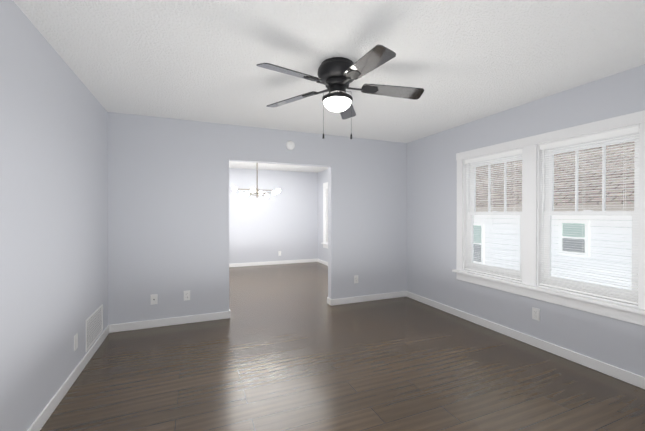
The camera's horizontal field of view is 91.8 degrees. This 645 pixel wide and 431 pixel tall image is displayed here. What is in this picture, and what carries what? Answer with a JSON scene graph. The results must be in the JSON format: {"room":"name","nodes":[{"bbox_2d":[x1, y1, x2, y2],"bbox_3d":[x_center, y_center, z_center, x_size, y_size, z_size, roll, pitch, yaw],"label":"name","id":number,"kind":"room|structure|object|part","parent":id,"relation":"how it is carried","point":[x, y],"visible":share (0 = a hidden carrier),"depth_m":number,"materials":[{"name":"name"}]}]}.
{"room":"empty living room","nodes":[
{"label":"empty living room","id":0,"kind":"room"},
{"bbox_2d":[0,0,107,430],"bbox_3d":[-2.371,0.079,3.241,0.160,2.440,8.520,0,0,-22],"label":"wall","id":1,"kind":"structure","parent":0,"point":[53,215],"depth_m":1.98,"materials":[{"name":"grey paint"}]},
{"bbox_2d":[27,325,110,430],"bbox_3d":[-1.554,1.265,1.491,0.013,0.090,4.250,0,0,-22],"label":"baseboard","id":2,"kind":"structure","parent":1,"relation":"attached to","point":[39,422],"depth_m":2.29,"materials":[{"name":"white wood"}]},
{"bbox_2d":[74,333,77,350],"bbox_3d":[-1.974,1.014,2.501,0.007,0.116,0.072,0,0,-22],"label":"electrical outlet plate","id":3,"kind":"object","parent":1,"relation":"attached to","point":[75,341],"visible":0.98,"depth_m":2.50,"materials":[{"name":"white plastic"}]},
{"bbox_2d":[85,304,102,351],"bbox_3d":[-2.170,1.056,2.978,0.008,0.280,0.530,0,0,-22],"label":"air vent","id":4,"kind":"object","parent":1,"relation":"in","point":[94,325],"visible":1,"depth_m":2.96,"materials":[{"name":"white plastic"}]},
{"bbox_2d":[107,112,406,324],"bbox_3d":[-0.538,0.073,4.266,4.010,2.440,0.120,0,0,-22],"label":"wall","id":5,"kind":"structure","parent":0,"point":[168,211],"depth_m":3.84,"materials":[{"name":"grey paint"}]},
{"bbox_2d":[150,294,157,304],"bbox_3d":[-1.950,0.972,3.616,0.072,0.116,0.016,0,0,-22],"label":"outlet","id":6,"kind":"object","parent":5,"relation":"attached to","point":[154,298],"visible":1,"depth_m":3.62,"materials":[{"name":"white plastic"}]},
{"bbox_2d":[111,309,229,332],"bbox_3d":[-1.750,1.252,3.702,1.273,0.090,0.013,0,0,-22],"label":"baseboard","id":7,"kind":"structure","parent":5,"relation":"attached to","point":[129,326],"depth_m":3.67,"materials":[{"name":"white wood"}]},
{"bbox_2d":[184,290,189,300],"bbox_3d":[-1.628,0.961,3.753,0.072,0.116,0.008,0,0,-22],"label":"electrical outlet","id":8,"kind":"object","parent":5,"relation":"attached to","point":[186,295],"visible":1,"depth_m":3.75,"materials":[{"name":"white plastic"}]},
{"bbox_2d":[286,141,294,149],"bbox_3d":[-0.430,-0.952,4.220,0.124,0.124,0.037,0,0,-22],"label":"smoke detector","id":9,"kind":"object","parent":5,"relation":"attached to","point":[290,145],"visible":1,"depth_m":4.21,"materials":[{"name":"white plastic"}]},
{"bbox_2d":[354,275,357,282],"bbox_3d":[0.499,0.946,4.629,0.072,0.116,0.008,0,0,-22],"label":"electrical outlet","id":10,"kind":"object","parent":5,"relation":"attached to","point":[355,278],"visible":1,"depth_m":4.63,"materials":[{"name":"white plastic"}]},
{"bbox_2d":[327,291,406,305],"bbox_3d":[0.719,1.246,4.720,1.303,0.090,0.013,0,0,-22],"label":"baseboard","id":11,"kind":"structure","parent":5,"relation":"attached to","point":[365,298],"depth_m":4.69,"materials":[{"name":"white"}]},
{"bbox_2d":[229,168,317,263],"bbox_3d":[-2.020,0.052,7.863,4.010,2.440,0.160,0,0,-22],"label":"wall","id":12,"kind":"structure","parent":0,"point":[284,220],"depth_m":8.08,"materials":[{"name":"grey paint"}]},
{"bbox_2d":[229,259,314,266],"bbox_3d":[-1.987,1.227,7.789,4.010,0.090,0.013,0,0,-22],"label":"baseboard","id":13,"kind":"structure","parent":12,"relation":"attached to","point":[302,260],"depth_m":8.05,"materials":[{"name":"white wood"}]},
{"bbox_2d":[13,0,644,172],"bbox_3d":[-0.462,-1.196,4.020,4.570,0.100,8.720,0,0,-22],"label":"ceiling","id":14,"kind":"structure","parent":0,"point":[460,62],"depth_m":2.19,"materials":[{"name":"white paint"}]},
{"bbox_2d":[232,163,279,197],"bbox_3d":[-1.251,-0.747,5.979,0.938,0.820,0.774,0,0,-22],"label":"chandelier","id":15,"kind":"object","parent":14,"relation":"hanging from","point":[246,194],"visible":0.85,"depth_m":5.97,"materials":[{"name":"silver metal"}]},
{"bbox_2d":[256,45,423,138],"bbox_3d":[0.131,-0.855,2.311,1.278,0.560,1.223,0,0,-22],"label":"fan","id":16,"kind":"object","parent":14,"relation":"hanging from","point":[337,76],"visible":1,"depth_m":2.27,"materials":[{"name":"black metal"}]},
{"bbox_3d":[0.112,-0.826,2.355,0.212,0.076,0.212,0,0,-22],"label":"globe","id":17,"kind":"part","parent":16,"relation":"part of","materials":[{"name":"white glass"}]},
{"bbox_2d":[40,262,644,430],"bbox_3d":[-0.462,1.345,4.035,4.570,0.100,8.720,0,0,-22],"label":"floor","id":18,"kind":"structure","parent":0,"point":[285,347],"depth_m":2.53,"materials":[{"name":"wood"}]},
{"bbox_2d":[318,64,644,376],"bbox_3d":[1.485,0.070,4.829,0.160,2.440,8.520,0,0,-22],"label":"wall","id":19,"kind":"structure","parent":0,"point":[431,210],"depth_m":3.43,"materials":[{"name":"grey paint"}]},
{"bbox_2d":[315,259,327,265],"bbox_3d":[0.577,1.233,6.814,0.013,0.090,3.730,0,0,-22],"label":"baseboard","id":20,"kind":"structure","parent":19,"relation":"attached to","point":[316,260],"depth_m":8.26,"materials":[{"name":"white wood"}]},
{"bbox_2d":[321,182,327,248],"bbox_3d":[0.259,-0.001,7.725,0.220,1.673,1.010,0,0,-22],"label":"room window","id":21,"kind":"structure","parent":19,"relation":"in","point":[325,220],"depth_m":8.06,"materials":[{"name":"white"}]},
{"bbox_2d":[407,291,644,388],"bbox_3d":[2.142,1.256,3.014,0.013,0.090,4.250,0,0,-22],"label":"baseboard","id":22,"kind":"structure","parent":19,"relation":"attached to","point":[626,376],"depth_m":2.99,"materials":[{"name":"white wood"}]},
{"bbox_2d":[532,307,539,320],"bbox_3d":[2.111,0.975,3.092,0.008,0.116,0.072,0,0,-22],"label":"outlet","id":23,"kind":"object","parent":19,"relation":"attached to","point":[535,313],"visible":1,"depth_m":3.09,"materials":[{"name":"white plastic"}]},
{"bbox_2d":[452,110,644,325],"bbox_3d":[2.137,0.016,3.167,0.220,1.613,1.930,0,0,-22],"label":"room window","id":24,"kind":"structure","parent":19,"relation":"in","point":[532,233],"depth_m":3.05,"materials":[{"name":"white wood"}]},
{"bbox_2d":[465,126,638,303],"bbox_3d":[2.106,-0.004,3.154,0.044,1.364,1.654,0,0,-22],"label":"blinds","id":25,"kind":"object","parent":24,"relation":"attached to","point":[631,130],"visible":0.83,"depth_m":2.83,"materials":[{"name":"white plastic"}]},
{"bbox_3d":[2.177,-0.005,3.183,0.038,1.192,1.530,0,0,-22],"label":"glass","id":26,"kind":"part","parent":24,"relation":"part of","materials":[{"name":"clear glass"}]},
{"label":"outside","id":27,"kind":"structure","parent":0,"visible":0},
{"bbox_2d":[474,215,631,289],"bbox_3d":[3.902,1.073,6.869,0.200,2.410,22.000,0,0,-22],"label":"siding","id":28,"kind":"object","parent":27,"point":[503,227],"depth_m":5.32,"materials":[{"name":"white plastic"}]},
{"bbox_2d":[474,223,483,263],"bbox_3d":[3.586,0.655,7.331,0.030,0.950,0.460,0,0,-22],"label":"window","id":29,"kind":"structure","parent":28,"relation":"attached to","point":[475,255],"depth_m":7.23,"materials":[{"name":"grey"}]},
{"bbox_2d":[476,141,634,206],"bbox_3d":[7.218,-2.225,8.216,8.027,4.130,22.000,0,0,-22],"label":"roof","id":30,"kind":"structure","parent":28,"relation":"on","point":[497,201],"depth_m":6.17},
{"bbox_2d":[476,204,633,211],"bbox_3d":[3.662,-0.102,6.763,0.320,0.160,22.000,0,0,-22],"label":"fascia","id":31,"kind":"object","parent":30,"relation":"attached to","point":[599,208],"depth_m":5.07,"materials":[{"name":"beige wood"}]},
{"bbox_2d":[559,220,589,256],"bbox_3d":[4.367,0.386,5.434,0.030,0.600,0.460,0,0,-22],"label":"window","id":32,"kind":"structure","parent":28,"relation":"attached to","point":[567,244],"depth_m":5.43,"materials":[{"name":"grey"}]}
]}

